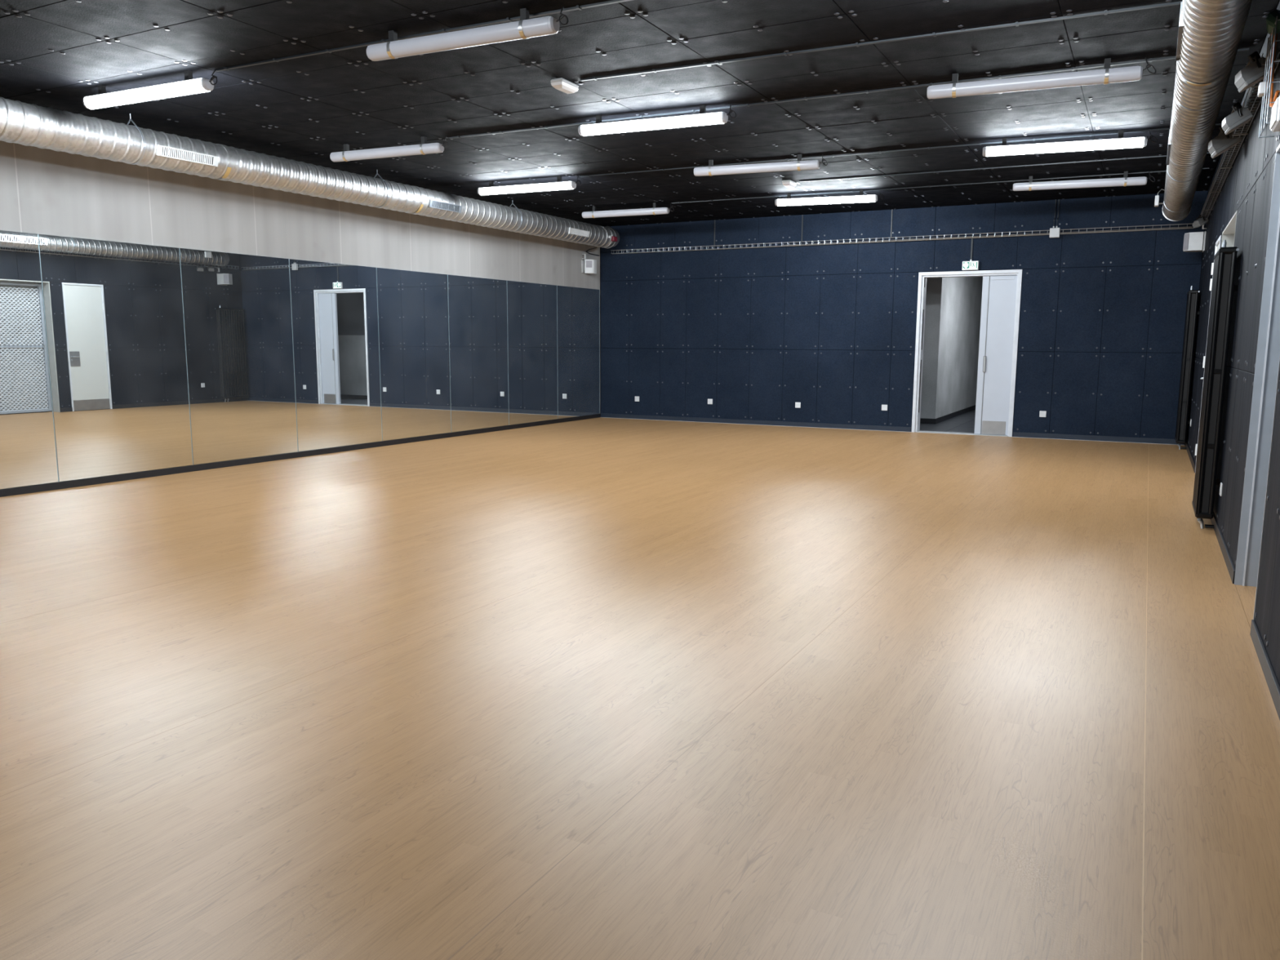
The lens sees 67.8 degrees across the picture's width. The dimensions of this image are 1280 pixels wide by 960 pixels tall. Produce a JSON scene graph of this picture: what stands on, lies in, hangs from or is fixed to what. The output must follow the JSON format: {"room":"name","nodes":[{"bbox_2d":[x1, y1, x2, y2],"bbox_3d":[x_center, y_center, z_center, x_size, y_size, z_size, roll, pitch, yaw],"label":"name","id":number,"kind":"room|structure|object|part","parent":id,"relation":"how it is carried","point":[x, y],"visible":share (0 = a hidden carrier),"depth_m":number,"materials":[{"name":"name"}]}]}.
{"room":"exercise studio","nodes":[
{"label":"exercise studio","id":0,"kind":"room"},
{"bbox_2d":[0,140,599,489],"bbox_3d":[-4.808,-1.692,9.543,0.238,3.460,17.408,5,9,28],"label":"wall","id":1,"kind":"structure","parent":0,"point":[43,191],"depth_m":10.22,"materials":[{"name":"concrete"}]},
{"bbox_2d":[0,230,58,488],"bbox_3d":[-5.594,-0.981,7.877,0.008,2.190,1.382,5,9,28],"label":"wall mirror","id":2,"kind":"object","parent":1,"relation":"attached to","point":[28,447],"visible":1,"depth_m":8.29,"materials":[{"name":"clear glass"}]},
{"bbox_2d":[38,234,193,481],"bbox_3d":[-4.944,-1.154,9.091,0.008,2.190,1.382,5,9,28],"label":"wall mirror","id":3,"kind":"object","parent":1,"relation":"attached to","point":[114,310],"visible":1,"depth_m":9.03,"materials":[{"name":"clear glass"}]},
{"bbox_2d":[179,248,297,464],"bbox_3d":[-4.294,-1.327,10.304,0.008,2.190,1.382,5,9,28],"label":"wall mirror","id":4,"kind":"object","parent":1,"relation":"attached to","point":[237,316],"visible":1,"depth_m":10.25,"materials":[{"name":"clear glass"}]},
{"bbox_2d":[0,413,600,497],"bbox_3d":[-4.702,-0.101,9.710,0.022,0.063,17.002,5,9,28],"label":"baseboard","id":5,"kind":"structure","parent":1,"relation":"attached to","point":[93,481],"depth_m":10.45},
{"bbox_2d":[288,258,382,451],"bbox_3d":[-3.644,-1.500,11.517,0.008,2.190,1.382,5,9,28],"label":"wall mirror","id":6,"kind":"object","parent":1,"relation":"attached to","point":[335,306],"visible":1,"depth_m":11.47,"materials":[{"name":"clear glass"}]},
{"bbox_2d":[376,267,451,440],"bbox_3d":[-2.994,-1.673,12.731,0.008,2.190,1.382,5,9,28],"label":"wall mirror","id":7,"kind":"object","parent":1,"relation":"attached to","point":[413,310],"visible":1,"depth_m":12.69,"materials":[{"name":"clear glass"}]},
{"bbox_2d":[448,275,509,432],"bbox_3d":[-2.343,-1.846,13.944,0.008,2.190,1.382,5,9,28],"label":"wall mirror","id":8,"kind":"object","parent":1,"relation":"attached to","point":[477,307],"visible":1,"depth_m":13.90,"materials":[{"name":"clear glass"}]},
{"bbox_2d":[506,280,558,425],"bbox_3d":[-1.693,-2.019,15.158,0.008,2.190,1.382,5,9,28],"label":"wall mirror","id":9,"kind":"object","parent":1,"relation":"attached to","point":[532,308],"visible":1,"depth_m":15.12,"materials":[{"name":"clear glass"}]},
{"bbox_2d":[556,285,599,418],"bbox_3d":[-1.043,-2.192,16.371,0.008,2.190,1.382,5,9,28],"label":"wall mirror","id":10,"kind":"object","parent":1,"relation":"attached to","point":[578,308],"visible":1,"depth_m":16.34,"materials":[{"name":"clear glass"}]},
{"bbox_2d":[581,253,596,274],"bbox_3d":[-0.863,-3.704,16.308,0.176,0.325,0.260,5,9,28],"label":"wall speaker","id":11,"kind":"object","parent":1,"relation":"attached to","point":[588,266],"visible":1,"depth_m":16.25,"materials":[{"name":"white plastic"}]},
{"bbox_3d":[-0.935,-3.659,16.348,0.019,0.205,0.250,5,9,28],"label":"plate","id":12,"kind":"part","parent":11,"relation":"part of","materials":[{"name":"grey plastic"}]},
{"bbox_2d":[586,260,591,267],"bbox_3d":[-0.869,-3.684,16.244,0.103,0.115,0.004,-1,8,-10],"label":"grille","id":13,"kind":"object","parent":11,"relation":"attached to","point":[588,263],"depth_m":16.24,"materials":[{"name":"white plastic"}]},
{"bbox_2d":[586,247,599,256],"bbox_3d":[-0.821,-3.935,16.407,0.210,0.091,0.636,1,8,2],"label":"cable","id":14,"kind":"object","parent":1,"relation":"attached to","point":[594,247],"visible":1,"depth_m":16.35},
{"bbox_2d":[0,408,1279,959],"bbox_3d":[1.675,-0.227,11.534,10.158,0.150,26.600,5,9,28],"label":"floor","id":15,"kind":"structure","parent":0,"point":[600,688],"depth_m":3.56,"materials":[{"name":"brown wood"}]},
{"bbox_2d":[0,0,1279,226],"bbox_3d":[-0.351,-3.124,6.979,10.382,0.206,17.458,5,9,28],"label":"ceiling","id":16,"kind":"structure","parent":0,"point":[55,54],"depth_m":7.56,"materials":[{"name":"metal"}]},
{"bbox_2d":[82,69,217,109],"bbox_3d":[-3.774,-3.010,7.327,1.473,0.164,0.106,4,9,25],"label":"light","id":17,"kind":"object","parent":16,"relation":"hanging from","point":[189,86],"visible":1,"depth_m":7.27,"materials":[{"name":"white plastic"}]},
{"bbox_2d":[0,97,619,248],"bbox_3d":[-4.271,-3.118,9.007,0.503,0.438,16.911,5,9,27],"label":"spiral duct","id":18,"kind":"object","parent":16,"relation":"hanging from","point":[22,123],"visible":1,"depth_m":9.53,"materials":[{"name":"silver metal"}]},
{"bbox_2d":[156,144,218,166],"bbox_3d":[-4.197,-3.011,8.846,0.041,0.095,0.630,5,9,28],"label":"grille","id":19,"kind":"object","parent":18,"relation":"attached to","point":[172,153],"depth_m":8.83,"materials":[{"name":"white metal"}]},
{"bbox_2d":[428,199,462,213],"bbox_3d":[-2.468,-3.471,12.073,0.041,0.095,0.610,5,9,28],"label":"grille","id":20,"kind":"object","parent":18,"relation":"attached to","point":[436,206],"depth_m":12.06,"materials":[{"name":"metal"}]},
{"bbox_2d":[568,227,590,237],"bbox_3d":[-0.950,-3.875,14.907,0.041,0.095,0.590,5,9,28],"label":"grille","id":21,"kind":"object","parent":18,"relation":"attached to","point":[572,232],"depth_m":14.90,"materials":[{"name":"white metal"}]},
{"bbox_3d":[-0.435,-4.015,15.857,0.065,0.080,0.130,5,9,28],"label":"damper motor","id":22,"kind":"part","parent":18,"relation":"part of","materials":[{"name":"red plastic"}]},
{"bbox_2d":[329,136,448,161],"bbox_3d":[-2.523,-3.328,9.575,1.442,0.169,0.112,4,9,23],"label":"light","id":23,"kind":"object","parent":16,"relation":"hanging from","point":[424,148],"visible":1,"depth_m":9.53,"materials":[{"name":"plastic"}]},
{"bbox_2d":[331,143,438,161],"bbox_3d":[-2.561,-3.293,9.597,1.289,0.082,0.106,4,9,23],"label":"diffuser","id":24,"kind":"object","parent":23,"relation":"attached to","point":[347,155],"depth_m":9.55,"materials":[{"name":"white plastic"}]},
{"bbox_2d":[214,0,632,71],"bbox_3d":[-0.141,-2.816,5.600,6.743,0.015,0.046,4,9,26],"label":"conduit","id":25,"kind":"object","parent":16,"relation":"attached to","point":[607,2],"visible":0.98,"depth_m":6.20,"materials":[{"name":"black metal"}]},
{"bbox_2d":[366,6,568,61],"bbox_3d":[-1.101,-2.798,5.968,1.503,0.169,0.112,4,9,25],"label":"light","id":26,"kind":"object","parent":16,"relation":"hanging from","point":[526,28],"visible":1,"depth_m":5.92,"materials":[{"name":"plastic"}]},
{"bbox_2d":[477,175,581,195],"bbox_3d":[-1.373,-3.643,11.765,1.460,0.164,0.107,4,9,24],"label":"light","id":27,"kind":"object","parent":16,"relation":"hanging from","point":[559,185],"visible":1,"depth_m":11.73,"materials":[{"name":"white plastic"}]},
{"bbox_2d":[479,181,573,195],"bbox_3d":[-1.411,-3.605,11.788,1.307,0.082,0.106,4,9,24],"label":"diffuser","id":28,"kind":"object","parent":27,"relation":"attached to","point":[559,185],"depth_m":11.74,"materials":[{"name":"white plastic"}]},
{"bbox_2d":[551,77,578,93],"bbox_3d":[-0.583,-3.050,7.378,0.110,0.066,0.250,5,9,28],"label":"emergency light","id":29,"kind":"object","parent":16,"relation":"attached to","point":[561,84],"visible":1,"depth_m":7.31,"materials":[{"name":"grey plastic"}]},
{"bbox_2d":[582,202,674,217],"bbox_3d":[-0.181,-3.955,13.968,1.469,0.169,0.112,4,9,24],"label":"light","id":30,"kind":"object","parent":16,"relation":"hanging from","point":[659,211],"visible":1,"depth_m":13.93,"materials":[{"name":"plastic"}]},
{"bbox_2d":[583,208,666,217],"bbox_3d":[-0.219,-3.919,13.990,1.317,0.082,0.106,4,9,23],"label":"diffuser","id":31,"kind":"object","parent":30,"relation":"attached to","point":[643,211],"depth_m":13.95,"materials":[{"name":"white plastic"}]},
{"bbox_2d":[577,104,736,136],"bbox_3d":[0.136,-3.127,8.262,1.466,0.164,0.106,4,9,23],"label":"light","id":32,"kind":"object","parent":16,"relation":"hanging from","point":[702,118],"visible":1,"depth_m":8.22,"materials":[{"name":"white plastic"}]},
{"bbox_2d":[581,112,722,136],"bbox_3d":[0.098,-3.089,8.284,1.314,0.082,0.106,4,9,23],"label":"diffuser","id":33,"kind":"object","parent":32,"relation":"attached to","point":[599,127],"depth_m":8.24,"materials":[{"name":"white plastic"}]},
{"bbox_2d":[693,154,827,176],"bbox_3d":[1.300,-3.421,10.341,1.478,0.169,0.112,3,9,20],"label":"light","id":34,"kind":"object","parent":16,"relation":"hanging from","point":[799,165],"visible":1,"depth_m":10.31,"materials":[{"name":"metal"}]},
{"bbox_2d":[696,160,816,176],"bbox_3d":[1.261,-3.385,10.361,1.325,0.082,0.106,3,9,20],"label":"diffuser","id":35,"kind":"object","parent":34,"relation":"attached to","point":[710,171],"depth_m":10.32,"materials":[{"name":"white plastic"}]},
{"bbox_2d":[782,179,796,187],"bbox_3d":[1.862,-3.691,11.877,0.110,0.066,0.250,5,9,28],"label":"emergency light","id":36,"kind":"object","parent":16,"relation":"attached to","point":[789,184],"visible":1,"depth_m":11.80,"materials":[{"name":"grey plastic"}]},
{"bbox_2d":[774,189,884,205],"bbox_3d":[2.510,-3.753,12.649,1.434,0.164,0.106,3,9,19],"label":"light","id":37,"kind":"object","parent":16,"relation":"hanging from","point":[788,201],"visible":1,"depth_m":12.62,"materials":[{"name":"white plastic"}]},
{"bbox_2d":[777,195,875,205],"bbox_3d":[2.471,-3.714,12.668,1.281,0.082,0.106,3,9,19],"label":"diffuser","id":38,"kind":"object","parent":37,"relation":"attached to","point":[788,201],"depth_m":12.63,"materials":[{"name":"white plastic"}]},
{"bbox_2d":[448,48,1248,138],"bbox_3d":[1.123,-3.148,7.928,6.713,0.015,0.046,4,9,26],"label":"conduit","id":39,"kind":"object","parent":16,"relation":"attached to","point":[1073,68],"visible":0.91,"depth_m":7.66,"materials":[{"name":"black metal"}]},
{"bbox_2d":[580,0,1182,81],"bbox_3d":[1.554,-2.916,6.346,4.455,0.015,0.046,4,9,25],"label":"conduit","id":40,"kind":"object","parent":16,"relation":"attached to","point":[1105,12],"visible":0.98,"depth_m":6.27,"materials":[{"name":"black metal"}]},
{"bbox_2d":[579,123,1222,177],"bbox_3d":[2.286,-3.459,10.108,6.724,0.015,0.046,4,9,26],"label":"conduit","id":41,"kind":"object","parent":16,"relation":"attached to","point":[1219,124],"visible":0.91,"depth_m":9.91,"materials":[{"name":"black metal"}]},
{"bbox_2d":[671,168,1208,204],"bbox_3d":[3.466,-3.770,12.290,6.704,0.015,0.046,4,9,26],"label":"conduit","id":42,"kind":"object","parent":16,"relation":"attached to","point":[1057,178],"visible":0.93,"depth_m":12.15,"materials":[{"name":"grey metal"}]},
{"bbox_2d":[799,152,1209,182],"bbox_3d":[3.989,-3.564,10.889,4.454,0.015,0.046,4,9,25],"label":"conduit","id":43,"kind":"object","parent":16,"relation":"attached to","point":[1124,158],"visible":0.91,"depth_m":10.88,"materials":[{"name":"metal"}]},
{"bbox_2d":[927,57,1155,98],"bbox_3d":[2.881,-2.914,6.903,1.530,0.169,0.112,4,9,23],"label":"light","id":44,"kind":"object","parent":16,"relation":"hanging from","point":[1107,75],"visible":1,"depth_m":6.87,"materials":[{"name":"plastic"}]},
{"bbox_2d":[931,66,1137,98],"bbox_3d":[2.843,-2.878,6.925,1.378,0.082,0.106,4,9,23],"label":"diffuser","id":45,"kind":"object","parent":44,"relation":"attached to","point":[1107,75],"depth_m":6.87,"materials":[{"name":"white plastic"}]},
{"bbox_2d":[982,129,1157,156],"bbox_3d":[4.103,-3.234,9.132,1.532,0.164,0.106,3,9,20],"label":"light","id":46,"kind":"object","parent":16,"relation":"hanging from","point":[1120,142],"visible":1,"depth_m":9.10,"materials":[{"name":"white plastic"}]},
{"bbox_2d":[986,137,1143,156],"bbox_3d":[4.064,-3.196,9.152,1.380,0.082,0.106,3,9,20],"label":"diffuser","id":47,"kind":"object","parent":46,"relation":"attached to","point":[1119,142],"depth_m":9.10,"materials":[{"name":"white plastic"}]},
{"bbox_2d":[1013,171,1155,191],"bbox_3d":[5.233,-3.534,11.256,1.532,0.169,0.111,3,9,20],"label":"light","id":48,"kind":"object","parent":16,"relation":"hanging from","point":[1030,185],"visible":1,"depth_m":11.22,"materials":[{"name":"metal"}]},
{"bbox_2d":[1015,177,1144,191],"bbox_3d":[5.194,-3.499,11.276,1.379,0.082,0.106,3,9,20],"label":"diffuser","id":49,"kind":"object","parent":48,"relation":"attached to","point":[1125,181],"depth_m":11.23,"materials":[{"name":"white plastic"}]},
{"bbox_2d":[1154,0,1252,221],"bbox_3d":[2.917,-2.480,4.910,0.414,0.455,16.320,5,9,28],"label":"spiral duct","id":50,"kind":"object","parent":16,"relation":"hanging from","point":[1210,32],"visible":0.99,"depth_m":5.86,"materials":[{"name":"metal"}]},
{"bbox_2d":[1166,129,1171,164],"bbox_3d":[4.623,-2.898,8.316,0.022,0.120,1.040,5,9,28],"label":"grille","id":51,"kind":"object","parent":50,"relation":"attached to","point":[1169,149],"depth_m":8.23,"materials":[{"name":"metal"}]},
{"bbox_2d":[1175,1,1183,61],"bbox_3d":[2.971,-2.458,5.233,0.022,0.120,0.690,5,9,28],"label":"grille","id":52,"kind":"object","parent":50,"relation":"attached to","point":[1180,51],"depth_m":5.19,"materials":[{"name":"metal"}]},
{"bbox_2d":[600,190,1208,444],"bbox_3d":[3.775,-2.398,14.691,10.132,3.460,0.224,5,9,28],"label":"wall","id":53,"kind":"structure","parent":0,"point":[830,330],"depth_m":14.65,"materials":[{"name":"blue paint"}]},
{"bbox_2d":[635,395,639,401],"bbox_3d":[-0.052,-1.427,16.748,0.090,0.090,0.012,5,9,28],"label":"power socket","id":54,"kind":"object","parent":53,"relation":"attached to","point":[637,398],"visible":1,"depth_m":16.74,"materials":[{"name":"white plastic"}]},
{"bbox_2d":[707,399,712,404],"bbox_3d":[1.185,-1.327,16.100,0.090,0.090,0.012,5,9,28],"label":"power socket","id":55,"kind":"object","parent":53,"relation":"attached to","point":[709,401],"visible":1,"depth_m":16.09,"materials":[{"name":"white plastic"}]},
{"bbox_2d":[713,219,715,245],"bbox_3d":[1.229,-4.075,15.684,0.020,0.409,0.010,5,9,28],"label":"vertical conduit","id":56,"kind":"object","parent":53,"relation":"attached to","point":[714,220],"visible":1,"depth_m":15.68,"materials":[{"name":"grey metal"}]},
{"bbox_2d":[795,402,800,408],"bbox_3d":[2.551,-1.211,15.384,0.090,0.090,0.012,5,9,28],"label":"power socket","id":57,"kind":"object","parent":53,"relation":"attached to","point":[797,405],"visible":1,"depth_m":15.38,"materials":[{"name":"white plastic"}]},
{"bbox_2d":[800,214,803,241],"bbox_3d":[2.554,-3.967,14.990,0.020,0.409,0.010,5,9,28],"label":"vertical conduit","id":58,"kind":"object","parent":53,"relation":"attached to","point":[802,215],"visible":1,"depth_m":14.98,"materials":[{"name":"grey metal"}]},
{"bbox_2d":[881,404,887,410],"bbox_3d":[3.784,-1.121,14.736,0.090,0.090,0.012,5,9,28],"label":"power socket","id":59,"kind":"object","parent":53,"relation":"attached to","point":[884,407],"visible":1,"depth_m":14.73,"materials":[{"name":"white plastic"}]},
{"bbox_2d":[890,208,893,237],"bbox_3d":[3.791,-3.867,14.341,0.020,0.409,0.010,5,9,28],"label":"vertical conduit","id":60,"kind":"object","parent":53,"relation":"attached to","point":[891,209],"visible":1,"depth_m":14.34,"materials":[{"name":"grey metal"}]},
{"bbox_2d":[600,413,1184,444],"bbox_3d":[3.337,-0.838,15.018,9.156,0.075,0.012,5,9,28],"label":"baseboard","id":61,"kind":"structure","parent":53,"relation":"attached to","point":[1093,437],"depth_m":14.98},
{"bbox_2d":[610,223,1194,253],"bbox_3d":[3.393,-3.655,14.544,8.800,0.061,0.068,5,9,28],"label":"cable tray","id":62,"kind":"object","parent":53,"relation":"attached to","point":[1178,227],"visible":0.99,"depth_m":14.04,"materials":[{"name":"metal"}]},
{"bbox_2d":[911,269,1022,436],"bbox_3d":[4.511,-1.915,14.397,2.266,2.397,0.296,5,9,28],"label":"door","id":63,"kind":"structure","parent":53,"relation":"in","point":[997,367],"depth_m":13.96,"materials":[{"name":"paint"}]},
{"bbox_3d":[5.071,-1.707,14.012,0.038,0.240,0.028,5,9,28],"label":"lever handle","id":64,"kind":"part","parent":63,"relation":"part of","materials":[{"name":"metal"}]},
{"bbox_3d":[5.231,-0.771,14.079,0.331,0.199,0.005,5,9,28],"label":"kick plate","id":65,"kind":"part","parent":63,"relation":"part of","materials":[{"name":"metal"}]},
{"bbox_3d":[5.243,-2.920,13.764,0.336,0.050,0.009,5,9,28],"label":"closer rail","id":66,"kind":"part","parent":63,"relation":"part of","materials":[{"name":"silver metal"}]},
{"bbox_2d":[961,259,978,270],"bbox_3d":[4.816,-3.135,13.873,0.226,0.148,0.054,5,9,28],"label":"exit sign","id":67,"kind":"object","parent":53,"relation":"attached to","point":[966,265],"visible":1,"depth_m":13.85,"materials":[{"name":"white plastic"}]},
{"bbox_3d":[4.805,-3.122,13.853,0.214,0.115,0.003,5,9,28],"label":"lit panel","id":68,"kind":"part","parent":67,"relation":"part of","materials":[{"name":"white plastic"}]},
{"bbox_2d":[970,238,973,259],"bbox_3d":[4.829,-3.361,13.855,0.026,0.304,0.014,5,9,28],"label":"vertical conduit","id":69,"kind":"object","parent":53,"relation":"attached to","point":[971,245],"visible":1,"depth_m":13.85,"materials":[{"name":"grey metal"}]},
{"bbox_2d":[1039,410,1046,417],"bbox_3d":[5.791,-0.949,13.685,0.090,0.090,0.012,5,9,28],"label":"power socket","id":70,"kind":"object","parent":53,"relation":"attached to","point":[1042,413],"visible":1,"depth_m":13.68,"materials":[{"name":"white plastic"}]},
{"bbox_2d":[1048,226,1060,238],"bbox_3d":[5.782,-3.451,13.259,0.130,0.155,0.145,5,9,28],"label":"junction box","id":71,"kind":"object","parent":53,"relation":"attached to","point":[1054,232],"visible":1,"depth_m":13.20,"materials":[{"name":"grey plastic"}]},
{"bbox_2d":[1056,199,1059,226],"bbox_3d":[5.806,-3.713,13.222,0.016,0.373,0.114,5,9,28],"label":"vertical conduit","id":72,"kind":"object","parent":53,"relation":"attached to","point":[1059,199],"visible":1,"depth_m":13.24,"materials":[{"name":"grey metal"}]},
{"bbox_2d":[920,276,990,418],"bbox_3d":[7.072,-2.667,18.259,7.200,3.000,9.170,5,9,28],"label":"wall","id":73,"kind":"structure","parent":0,"point":[953,313],"depth_m":16.88,"materials":[{"name":"paint"}]},
{"bbox_2d":[920,404,975,423],"bbox_3d":[7.371,-1.405,19.024,6.800,0.085,7.465,5,9,28],"label":"baseboard","id":74,"kind":"structure","parent":73,"relation":"attached to","point":[922,420],"depth_m":16.94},
{"bbox_2d":[1186,0,1279,686],"bbox_3d":[3.486,-1.006,5.094,0.254,3.460,17.228,5,9,28],"label":"wall","id":75,"kind":"structure","parent":0,"point":[1246,188],"depth_m":6.06,"materials":[{"name":"black paint"}]},
{"bbox_2d":[1174,285,1199,449],"bbox_3d":[7.153,-1.460,12.436,0.139,2.086,0.660,5,9,28],"label":"radiator","id":76,"kind":"object","parent":75,"relation":"attached to","point":[1182,420],"visible":1,"depth_m":12.19,"materials":[{"name":"black metal"}]},
{"bbox_3d":[6.952,-1.449,12.197,0.008,1.910,0.028,5,9,28],"label":"panel","id":77,"kind":"part","parent":76,"relation":"part of","materials":[{"name":"black metal"}]},
{"bbox_3d":[7.004,-1.446,12.180,0.051,1.910,0.006,5,9,28],"label":"plate","id":78,"kind":"part","parent":76,"relation":"part of","materials":[{"name":"black metal"}]},
{"bbox_2d":[1182,222,1207,252],"bbox_3d":[7.070,-3.092,12.134,0.239,0.360,0.240,5,9,28],"label":"wall speaker","id":79,"kind":"object","parent":75,"relation":"attached to","point":[1193,242],"visible":0.87,"depth_m":12.05,"materials":[{"name":"grey plastic"}]},
{"bbox_2d":[1182,233,1189,250],"bbox_3d":[6.963,-3.035,12.140,0.009,0.195,0.115,0,8,1],"label":"grille","id":80,"kind":"object","parent":79,"relation":"attached to","point":[1186,237],"depth_m":12.12,"materials":[{"name":"white plastic"}]},
{"bbox_3d":[7.165,-3.024,12.092,0.020,0.240,0.240,5,9,28],"label":"plate","id":81,"kind":"part","parent":79,"relation":"part of","materials":[{"name":"grey plastic"}]},
{"bbox_2d":[1195,235,1221,469],"bbox_3d":[5.785,-1.200,9.564,0.260,2.383,0.786,5,9,28],"label":"door","id":82,"kind":"structure","parent":75,"relation":"in","point":[1217,247],"depth_m":9.80,"materials":[{"name":"paint"}]},
{"bbox_2d":[1191,240,1239,528],"bbox_3d":[4.311,-0.703,7.132,0.139,2.086,0.670,5,9,28],"label":"radiator","id":83,"kind":"object","parent":75,"relation":"attached to","point":[1223,288],"visible":1,"depth_m":6.89,"materials":[{"name":"black metal"}]},
{"bbox_3d":[4.108,-0.692,6.889,0.008,1.910,0.028,5,9,28],"label":"panel","id":84,"kind":"part","parent":83,"relation":"part of","materials":[{"name":"black metal"}]},
{"bbox_3d":[4.160,-0.690,6.872,0.051,1.910,0.006,5,9,28],"label":"plate","id":85,"kind":"part","parent":83,"relation":"part of","materials":[{"name":"black metal"}]},
{"bbox_2d":[1222,240,1226,247],"bbox_3d":[4.152,-1.677,6.764,0.026,0.055,0.025,5,9,28],"label":"air vent","id":86,"kind":"object","parent":83,"relation":"attached to","point":[1224,244],"depth_m":6.76,"materials":[{"name":"metal"}]},
{"bbox_2d":[1219,482,1222,496],"bbox_3d":[4.117,0.066,6.745,0.012,0.090,0.090,5,9,28],"label":"power socket","id":87,"kind":"object","parent":75,"relation":"attached to","point":[1221,483],"visible":1,"depth_m":6.71,"materials":[{"name":"white plastic"}]},
{"bbox_2d":[1221,209,1237,247],"bbox_3d":[5.180,-1.010,8.229,0.344,2.384,1.698,5,9,28],"label":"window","id":88,"kind":"structure","parent":75,"relation":"in","point":[1228,233],"depth_m":8.69,"materials":[{"name":"beige paint"}]},
{"bbox_2d":[1184,440,1279,719],"bbox_3d":[3.403,0.551,5.455,0.012,0.075,16.994,5,9,28],"label":"baseboard","id":89,"kind":"structure","parent":75,"relation":"attached to","point":[1272,682],"depth_m":4.21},
{"bbox_2d":[1200,51,1279,225],"bbox_3d":[5.393,-2.831,8.827,0.097,0.069,8.200,5,9,28],"label":"cable tray","id":90,"kind":"object","parent":75,"relation":"attached to","point":[1245,132],"visible":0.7,"depth_m":7.80,"materials":[{"name":"metal"}]},
{"bbox_2d":[1193,214,1208,226],"bbox_3d":[6.825,-3.156,11.581,0.121,0.143,0.150,0,8,-1],"label":"floodlight","id":91,"kind":"object","parent":90,"relation":"attached to","point":[1202,220],"visible":0.98,"depth_m":11.53,"materials":[{"name":"black metal"}]},
{"bbox_2d":[1208,125,1242,158],"bbox_3d":[4.454,-2.593,7.249,0.199,0.238,0.236,4,9,22],"label":"floodlight","id":92,"kind":"object","parent":90,"relation":"attached to","point":[1222,143],"visible":0.73,"depth_m":7.18,"materials":[{"name":"black metal"}]},
{"bbox_3d":[4.475,-2.519,7.250,0.153,0.002,0.171,-31,-5,23],"label":"glass","id":93,"kind":"part","parent":92,"relation":"part of","materials":[{"name":"grey glass"}]},
{"bbox_2d":[1222,102,1253,134],"bbox_3d":[3.870,-2.350,6.167,0.154,0.184,0.187,4,9,22],"label":"floodlight","id":94,"kind":"object","parent":90,"relation":"attached to","point":[1240,115],"visible":1,"depth_m":6.12,"materials":[{"name":"black metal"}]},
{"bbox_3d":[3.887,-2.292,6.168,0.119,0.001,0.133,-31,-5,23],"label":"glass","id":95,"kind":"part","parent":94,"relation":"part of","materials":[{"name":"grey glass"}]},
{"bbox_2d":[1234,51,1275,93],"bbox_3d":[3.474,-2.315,5.378,0.166,0.198,0.199,3,9,19],"label":"floodlight","id":96,"kind":"object","parent":90,"relation":"attached to","point":[1252,73],"visible":0.88,"depth_m":5.33,"materials":[{"name":"black metal"}]},
{"bbox_3d":[3.492,-2.254,5.381,0.128,0.001,0.142,-31,-3,21],"label":"glass","id":97,"kind":"part","parent":96,"relation":"part of","materials":[{"name":"grey glass"}]},
{"bbox_2d":[1234,144,1279,619],"bbox_3d":[3.248,-0.502,4.665,0.304,2.384,1.189,5,9,28],"label":"door","id":98,"kind":"structure","parent":75,"relation":"in","point":[1267,370],"depth_m":5.24,"materials":[{"name":"grey metal"}]},
{"bbox_2d":[1257,8,1279,137],"bbox_3d":[3.344,-2.182,5.031,0.105,0.651,0.423,5,9,28],"label":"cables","id":99,"kind":"object","parent":75,"relation":"attached to","point":[1273,20],"visible":0.94,"depth_m":5.03,"materials":[{"name":"metal"}]},
{"bbox_2d":[1270,95,1279,132],"bbox_3d":[3.201,-1.832,4.758,0.059,0.130,0.260,5,9,28],"label":"box","id":100,"kind":"object","parent":75,"relation":"attached to","point":[1275,114],"visible":1,"depth_m":4.71,"materials":[{"name":"white plastic"}]}
]}

